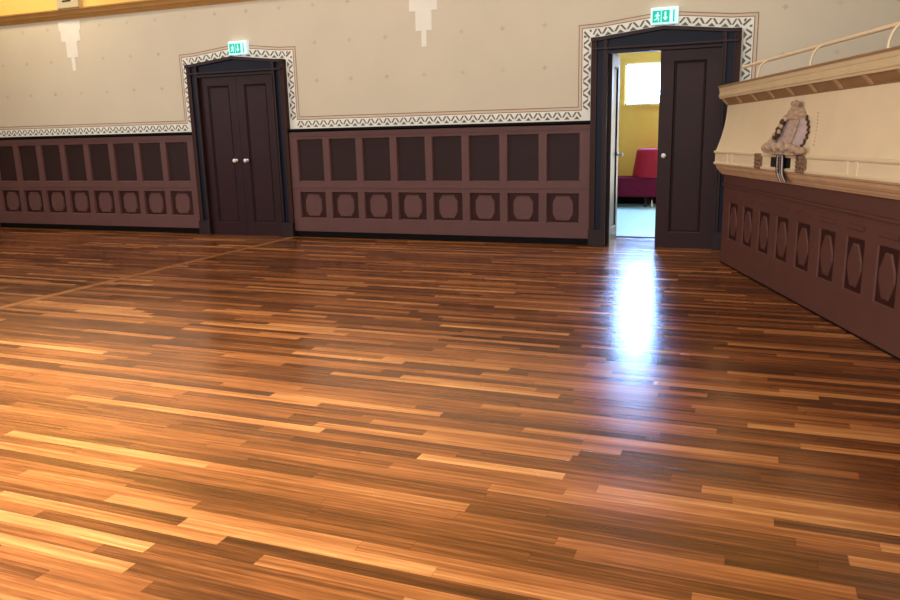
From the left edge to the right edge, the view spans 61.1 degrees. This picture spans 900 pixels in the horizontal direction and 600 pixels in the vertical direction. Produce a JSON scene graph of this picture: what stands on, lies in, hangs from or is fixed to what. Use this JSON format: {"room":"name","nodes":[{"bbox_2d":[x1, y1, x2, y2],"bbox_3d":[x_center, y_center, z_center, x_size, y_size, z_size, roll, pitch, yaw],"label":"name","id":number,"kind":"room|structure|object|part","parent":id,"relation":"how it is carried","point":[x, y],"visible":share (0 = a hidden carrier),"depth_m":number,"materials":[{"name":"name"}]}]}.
{"room":"community hall","nodes":[
{"label":"community hall","id":0,"kind":"room"},
{"bbox_2d":[0,204,899,599],"bbox_3d":[-2.234,0.046,7.290,17.400,0.100,20.600,3,13,21],"label":"floor","id":1,"kind":"structure","parent":0,"point":[184,416],"depth_m":4.00,"materials":[{"name":"brown wood"}]},
{"bbox_2d":[616,236,654,237],"bbox_3d":[2.969,-0.872,10.653,1.370,0.008,0.050,3,13,21],"label":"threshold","id":2,"kind":"structure","parent":1,"relation":"on","point":[616,236],"depth_m":10.79,"materials":[{"name":"silver metal"}]},
{"bbox_2d":[617,148,657,206],"bbox_3d":[3.422,-2.426,15.087,2.250,1.125,0.668,3,13,21],"label":"bench sofa","id":3,"kind":"object","parent":1,"relation":"on","point":[643,180],"visible":0.38,"depth_m":14.69,"materials":[{"name":"fabric"}]},
{"bbox_3d":[3.429,-2.257,15.134,2.250,0.375,0.620,3,13,21],"label":"seat","id":4,"kind":"part","parent":3,"relation":"part of","materials":[{"name":"fabric"}]},
{"bbox_3d":[3.894,-2.675,14.841,0.668,0.555,0.668,3,13,21],"label":"backrest","id":5,"kind":"part","parent":3,"relation":"part of","materials":[{"name":"red fabric"}]},
{"bbox_3d":[3.802,-1.908,14.833,0.050,0.205,0.050,3,13,21],"label":"leg","id":6,"kind":"part","parent":3,"relation":"part of","materials":[{"name":"metal"}]},
{"bbox_2d":[713,21,899,360],"bbox_3d":[3.009,-0.505,3.876,0.648,2.186,9.326,-1,12,3],"label":"balcony","id":7,"kind":"object","parent":1,"relation":"on","point":[825,239],"visible":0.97,"depth_m":5.86,"materials":[{"name":"red paint"}]},
{"bbox_3d":[3.059,-0.839,8.186,0.034,0.403,0.285,-1,12,3],"label":"sunk panel","id":8,"kind":"part","parent":7,"relation":"part of","materials":[{"name":"paint"}]},
{"bbox_3d":[3.039,-0.741,7.741,0.034,0.403,0.285,-1,12,3],"label":"sunk panel","id":9,"kind":"part","parent":7,"relation":"part of","materials":[{"name":"paint"}]},
{"bbox_3d":[3.020,-0.643,7.296,0.034,0.403,0.285,-1,12,3],"label":"sunk panel","id":10,"kind":"part","parent":7,"relation":"part of","materials":[{"name":"paint"}]},
{"bbox_3d":[3.000,-0.545,6.850,0.034,0.403,0.285,-1,12,3],"label":"sunk panel","id":11,"kind":"part","parent":7,"relation":"part of","materials":[{"name":"paint"}]},
{"bbox_2d":[761,100,818,181],"bbox_3d":[2.818,-1.322,6.366,0.244,0.678,0.828,-1,12,3],"label":"carved crest","id":12,"kind":"object","parent":7,"relation":"attached to","point":[792,139],"visible":1,"depth_m":6.29,"materials":[{"name":"stone"}]},
{"bbox_3d":[2.875,-1.631,6.340,0.076,0.066,0.122,-1,12,3],"label":"crown","id":13,"kind":"part","parent":12,"relation":"part of","materials":[{"name":"stone"}]},
{"bbox_3d":[2.981,-0.447,6.405,0.034,0.403,0.285,-1,12,3],"label":"sunk panel","id":14,"kind":"part","parent":7,"relation":"part of","materials":[{"name":"paint"}]},
{"bbox_3d":[2.776,-0.492,3.885,0.114,0.115,9.300,-1,12,3],"label":"moulding","id":15,"kind":"part","parent":7,"relation":"part of","materials":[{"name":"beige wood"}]},
{"bbox_3d":[2.812,-1.280,3.717,0.204,0.114,9.300,-1,12,3],"label":"cornice","id":16,"kind":"part","parent":7,"relation":"part of","materials":[{"name":"paint"}]},
{"bbox_3d":[2.869,0.063,3.994,0.045,1.006,9.300,-1,12,3],"label":"panel frame","id":17,"kind":"part","parent":7,"relation":"part of","materials":[{"name":"red paint"}]},
{"bbox_3d":[2.827,-0.350,3.905,0.018,0.160,9.300,-1,12,3],"label":"ledge moulding","id":18,"kind":"part","parent":7,"relation":"part of","materials":[{"name":"red paint"}]},
{"bbox_3d":[2.847,-1.488,3.522,0.032,0.034,8.967,-1,12,3],"label":"guard rail","id":19,"kind":"part","parent":7,"relation":"part of","materials":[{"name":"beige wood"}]},
{"bbox_3d":[2.961,-0.349,5.959,0.034,0.403,0.285,-1,12,3],"label":"sunk panel","id":20,"kind":"part","parent":7,"relation":"part of","materials":[{"name":"paint"}]},
{"bbox_3d":[2.942,-0.251,5.514,0.034,0.403,0.285,-1,12,3],"label":"sunk panel","id":21,"kind":"part","parent":7,"relation":"part of","materials":[{"name":"paint"}]},
{"bbox_3d":[2.922,-0.153,5.068,0.034,0.403,0.285,-1,12,3],"label":"sunk panel","id":22,"kind":"part","parent":7,"relation":"part of","materials":[{"name":"paint"}]},
{"bbox_2d":[0,0,899,136],"bbox_3d":[-0.783,-3.724,11.017,17.000,5.600,0.870,3,13,21],"label":"wall","id":23,"kind":"structure","parent":0,"point":[524,46],"depth_m":10.75,"materials":[{"name":"beige paint"}]},
{"bbox_2d":[58,20,80,70],"bbox_3d":[-6.257,-4.197,12.616,0.470,0.780,0.004,3,13,21],"label":"trim","id":24,"kind":"structure","parent":23,"relation":"attached to","point":[69,30],"depth_m":12.60,"materials":[{"name":"beige paint"}]},
{"bbox_2d":[56,0,82,10],"bbox_3d":[-6.184,-5.019,12.343,0.460,0.620,0.106,3,13,21],"label":"corbel","id":25,"kind":"object","parent":23,"relation":"attached to","point":[61,4],"visible":1,"depth_m":12.35,"materials":[{"name":"grey stone"}]},
{"bbox_2d":[0,132,199,232],"bbox_3d":[-6.148,-1.993,13.032,4.550,1.614,0.085,3,13,21],"label":"wainscoting","id":26,"kind":"structure","parent":23,"relation":"attached to","point":[138,182],"depth_m":12.94,"materials":[{"name":"paint"}]},
{"bbox_3d":[-7.915,-2.439,13.670,0.440,0.625,0.020,3,13,21],"label":"panel","id":27,"kind":"part","parent":26,"relation":"part of","materials":[{"name":"brown paint"}]},
{"bbox_3d":[-7.899,-1.792,13.812,0.440,0.400,0.020,3,13,21],"label":"panel","id":28,"kind":"part","parent":26,"relation":"part of","materials":[{"name":"paint"}]},
{"bbox_3d":[-7.407,-2.408,13.474,0.440,0.625,0.020,3,13,21],"label":"panel","id":29,"kind":"part","parent":26,"relation":"part of","materials":[{"name":"brown paint"}]},
{"bbox_3d":[-7.391,-1.761,13.616,0.440,0.400,0.020,3,13,21],"label":"panel","id":30,"kind":"part","parent":26,"relation":"part of","materials":[{"name":"paint"}]},
{"bbox_3d":[-6.899,-2.378,13.278,0.440,0.625,0.020,3,13,21],"label":"panel","id":31,"kind":"part","parent":26,"relation":"part of","materials":[{"name":"brown paint"}]},
{"bbox_3d":[-6.883,-1.731,13.419,0.440,0.400,0.020,3,13,21],"label":"panel","id":32,"kind":"part","parent":26,"relation":"part of","materials":[{"name":"paint"}]},
{"bbox_3d":[-6.390,-2.347,13.082,0.440,0.625,0.020,3,13,21],"label":"panel","id":33,"kind":"part","parent":26,"relation":"part of","materials":[{"name":"brown paint"}]},
{"bbox_3d":[-6.375,-1.700,13.223,0.440,0.400,0.020,3,13,21],"label":"panel","id":34,"kind":"part","parent":26,"relation":"part of","materials":[{"name":"paint"}]},
{"bbox_3d":[-6.167,-2.758,12.865,4.550,0.049,0.085,3,13,21],"label":"cap moulding","id":35,"kind":"part","parent":26,"relation":"part of","materials":[{"name":"black paint"}]},
{"bbox_3d":[-6.162,-2.307,12.947,4.550,0.773,0.010,3,13,21],"label":"bead moulding","id":36,"kind":"part","parent":26,"relation":"part of","materials":[{"name":"paint"}]},
{"bbox_3d":[-5.882,-2.316,12.885,0.440,0.625,0.020,3,13,21],"label":"panel","id":37,"kind":"part","parent":26,"relation":"part of","materials":[{"name":"brown paint"}]},
{"bbox_3d":[-5.867,-1.669,13.027,0.440,0.400,0.020,3,13,21],"label":"panel","id":38,"kind":"part","parent":26,"relation":"part of","materials":[{"name":"paint"}]},
{"bbox_3d":[-5.374,-2.286,12.689,0.440,0.625,0.020,3,13,21],"label":"panel","id":39,"kind":"part","parent":26,"relation":"part of","materials":[{"name":"brown paint"}]},
{"bbox_3d":[-5.358,-1.639,12.831,0.440,0.400,0.020,3,13,21],"label":"panel","id":40,"kind":"part","parent":26,"relation":"part of","materials":[{"name":"paint"}]},
{"bbox_3d":[-4.866,-2.255,12.493,0.440,0.625,0.020,3,13,21],"label":"panel","id":41,"kind":"part","parent":26,"relation":"part of","materials":[{"name":"brown paint"}]},
{"bbox_3d":[-4.850,-1.608,12.634,0.440,0.400,0.020,3,13,21],"label":"panel","id":42,"kind":"part","parent":26,"relation":"part of","materials":[{"name":"paint"}]},
{"bbox_3d":[-4.358,-2.225,12.297,0.440,0.625,0.020,3,13,21],"label":"panel","id":43,"kind":"part","parent":26,"relation":"part of","materials":[{"name":"brown paint"}]},
{"bbox_3d":[-4.342,-1.578,12.438,0.440,0.400,0.020,3,13,21],"label":"panel","id":44,"kind":"part","parent":26,"relation":"part of","materials":[{"name":"paint"}]},
{"bbox_2d":[0,0,254,25],"bbox_3d":[-0.973,-4.362,10.424,17.000,0.170,0.080,3,13,21],"label":"trim","id":45,"kind":"structure","parent":23,"relation":"attached to","point":[143,5],"depth_m":12.16,"materials":[{"name":"paint"}]},
{"bbox_2d":[228,40,249,55],"bbox_3d":[-3.166,-3.773,11.427,0.324,0.195,0.085,3,13,21],"label":"exit sign","id":46,"kind":"object","parent":23,"relation":"attached to","point":[235,47],"visible":1,"depth_m":11.39,"materials":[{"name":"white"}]},
{"bbox_2d":[184,56,295,236],"bbox_3d":[-3.230,-2.344,11.763,1.766,2.703,0.125,3,13,21],"label":"door","id":47,"kind":"structure","parent":23,"relation":"in","point":[239,106],"depth_m":11.77,"materials":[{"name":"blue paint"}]},
{"bbox_3d":[-3.531,-2.265,11.932,0.371,2.062,0.007,3,13,21],"label":"panel moulding","id":48,"kind":"part","parent":47,"relation":"part of","materials":[{"name":"paint"}]},
{"bbox_3d":[-3.526,-2.268,11.945,0.399,2.090,0.021,3,13,21],"label":"panel","id":49,"kind":"part","parent":47,"relation":"part of","materials":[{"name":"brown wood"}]},
{"bbox_3d":[-3.260,-3.603,11.490,1.760,0.127,0.120,3,13,21],"label":"gable moulding","id":50,"kind":"part","parent":47,"relation":"part of","materials":[{"name":"paint"}]},
{"bbox_3d":[-2.904,-2.227,11.690,0.371,2.062,0.007,3,13,21],"label":"panel moulding","id":51,"kind":"part","parent":47,"relation":"part of","materials":[{"name":"paint"}]},
{"bbox_3d":[-2.899,-2.230,11.703,0.399,2.090,0.021,3,13,21],"label":"panel","id":52,"kind":"part","parent":47,"relation":"part of","materials":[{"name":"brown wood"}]},
{"bbox_2d":[0,11,758,136],"bbox_3d":[-0.929,-3.093,10.736,17.000,1.265,0.003,3,13,21],"label":"trim","id":53,"kind":"structure","parent":23,"relation":"attached to","point":[749,21],"depth_m":10.57,"materials":[{"name":"white paint"}]},
{"bbox_2d":[409,0,436,46],"bbox_3d":[-0.361,-3.842,10.340,0.470,0.780,0.004,3,13,21],"label":"trim","id":54,"kind":"structure","parent":23,"relation":"attached to","point":[422,8],"depth_m":10.34,"materials":[{"name":"beige paint"}]},
{"bbox_2d":[287,121,589,244],"bbox_3d":[-0.283,-1.640,10.767,4.525,1.614,0.085,3,13,21],"label":"wainscoting","id":55,"kind":"structure","parent":23,"relation":"attached to","point":[523,182],"depth_m":10.68,"materials":[{"name":"paint"}]},
{"bbox_3d":[-2.062,-2.087,11.410,0.440,0.625,0.020,3,13,21],"label":"panel","id":56,"kind":"part","parent":55,"relation":"part of","materials":[{"name":"brown paint"}]},
{"bbox_3d":[-2.046,-1.440,11.552,0.440,0.400,0.020,3,13,21],"label":"panel","id":57,"kind":"part","parent":55,"relation":"part of","materials":[{"name":"paint"}]},
{"bbox_3d":[-1.554,-2.056,11.214,0.440,0.625,0.020,3,13,21],"label":"panel","id":58,"kind":"part","parent":55,"relation":"part of","materials":[{"name":"brown paint"}]},
{"bbox_3d":[-1.538,-1.409,11.356,0.440,0.400,0.020,3,13,21],"label":"panel","id":59,"kind":"part","parent":55,"relation":"part of","materials":[{"name":"paint"}]},
{"bbox_3d":[-1.046,-2.025,11.018,0.440,0.625,0.020,3,13,21],"label":"panel","id":60,"kind":"part","parent":55,"relation":"part of","materials":[{"name":"brown paint"}]},
{"bbox_3d":[-1.030,-1.378,11.159,0.440,0.400,0.020,3,13,21],"label":"panel","id":61,"kind":"part","parent":55,"relation":"part of","materials":[{"name":"paint"}]},
{"bbox_3d":[-0.537,-1.995,10.822,0.440,0.625,0.020,3,13,21],"label":"panel","id":62,"kind":"part","parent":55,"relation":"part of","materials":[{"name":"brown paint"}]},
{"bbox_3d":[-0.522,-1.348,10.963,0.440,0.400,0.020,3,13,21],"label":"panel","id":63,"kind":"part","parent":55,"relation":"part of","materials":[{"name":"paint"}]},
{"bbox_3d":[-0.301,-2.405,10.600,4.525,0.049,0.085,3,13,21],"label":"cap moulding","id":64,"kind":"part","parent":55,"relation":"part of","materials":[{"name":"black paint"}]},
{"bbox_3d":[-0.297,-1.954,10.682,4.525,0.773,0.010,3,13,21],"label":"bead moulding","id":65,"kind":"part","parent":55,"relation":"part of","materials":[{"name":"paint"}]},
{"bbox_3d":[-0.029,-1.964,10.625,0.440,0.625,0.020,3,13,21],"label":"panel","id":66,"kind":"part","parent":55,"relation":"part of","materials":[{"name":"brown paint"}]},
{"bbox_3d":[-0.013,-1.317,10.767,0.440,0.400,0.020,3,13,21],"label":"panel","id":67,"kind":"part","parent":55,"relation":"part of","materials":[{"name":"paint"}]},
{"bbox_3d":[0.479,-1.933,10.429,0.440,0.625,0.020,3,13,21],"label":"panel","id":68,"kind":"part","parent":55,"relation":"part of","materials":[{"name":"brown paint"}]},
{"bbox_3d":[0.495,-1.286,10.571,0.440,0.400,0.020,3,13,21],"label":"panel","id":69,"kind":"part","parent":55,"relation":"part of","materials":[{"name":"paint"}]},
{"bbox_3d":[0.987,-1.903,10.233,0.440,0.625,0.020,3,13,21],"label":"panel","id":70,"kind":"part","parent":55,"relation":"part of","materials":[{"name":"brown paint"}]},
{"bbox_3d":[1.003,-1.256,10.375,0.440,0.400,0.020,3,13,21],"label":"panel","id":71,"kind":"part","parent":55,"relation":"part of","materials":[{"name":"paint"}]},
{"bbox_3d":[1.495,-1.872,10.037,0.440,0.625,0.020,3,13,21],"label":"panel","id":72,"kind":"part","parent":55,"relation":"part of","materials":[{"name":"brown paint"}]},
{"bbox_3d":[1.511,-1.225,10.178,0.440,0.400,0.020,3,13,21],"label":"panel","id":73,"kind":"part","parent":55,"relation":"part of","materials":[{"name":"paint"}]},
{"bbox_2d":[1,0,899,98],"bbox_3d":[-0.899,-3.652,10.598,14.812,1.105,0.001,3,13,21],"label":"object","id":74,"kind":"structure","parent":23,"relation":"attached to","point":[836,51],"depth_m":10.79,"materials":[{"name":"paint"}]},
{"bbox_2d":[650,6,678,25],"bbox_3d":[2.590,-3.427,9.204,0.324,0.195,0.085,3,13,21],"label":"exit sign","id":75,"kind":"object","parent":23,"relation":"attached to","point":[662,15],"visible":1,"depth_m":9.17,"materials":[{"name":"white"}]},
{"bbox_2d":[588,25,741,249],"bbox_3d":[2.782,-2.082,9.898,1.766,2.703,0.995,3,13,21],"label":"door","id":76,"kind":"structure","parent":23,"relation":"in","point":[695,60],"depth_m":9.46,"materials":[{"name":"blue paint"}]},
{"bbox_3d":[2.162,-2.012,10.145,0.021,2.090,0.385,3,13,20],"label":"panel","id":77,"kind":"part","parent":76,"relation":"part of","materials":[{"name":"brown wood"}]},
{"bbox_3d":[2.175,-2.011,10.140,0.007,2.062,0.357,3,13,20],"label":"panel moulding","id":78,"kind":"part","parent":76,"relation":"part of","materials":[{"name":"paint"}]},
{"bbox_3d":[2.594,-3.250,9.229,1.760,0.127,0.120,3,13,21],"label":"gable moulding","id":79,"kind":"part","parent":76,"relation":"part of","materials":[{"name":"paint"}]},
{"bbox_3d":[2.933,-1.876,9.436,0.352,2.062,0.007,3,13,21],"label":"panel moulding","id":80,"kind":"part","parent":76,"relation":"part of","materials":[{"name":"paint"}]},
{"bbox_3d":[2.938,-1.879,9.449,0.380,2.090,0.021,3,13,21],"label":"panel","id":81,"kind":"part","parent":76,"relation":"part of","materials":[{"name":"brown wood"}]},
{"bbox_2d":[618,51,660,175],"bbox_3d":[4.174,-3.713,15.098,11.500,3.600,0.200,3,13,21],"label":"wall","id":82,"kind":"structure","parent":0,"point":[638,126],"depth_m":15.21,"materials":[{"name":"yellow paint"}]},
{"bbox_2d":[617,197,655,203],"bbox_3d":[4.174,-2.040,15.359,11.500,0.220,0.020,3,13,21],"label":"baseboard","id":83,"kind":"structure","parent":82,"relation":"attached to","point":[620,200],"depth_m":15.53,"materials":[{"name":"black paint"}]},
{"bbox_2d":[621,62,660,106],"bbox_3d":[4.019,-4.233,14.964,1.270,0.830,0.160,3,13,21],"label":"window","id":84,"kind":"structure","parent":82,"relation":"in","point":[642,80],"depth_m":15.11,"materials":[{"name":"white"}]},
{"bbox_3d":[4.027,-3.841,15.045,1.270,0.030,0.150,3,13,21],"label":"sill","id":85,"kind":"part","parent":84,"relation":"part of","materials":[{"name":"yellow paint"}]}
]}

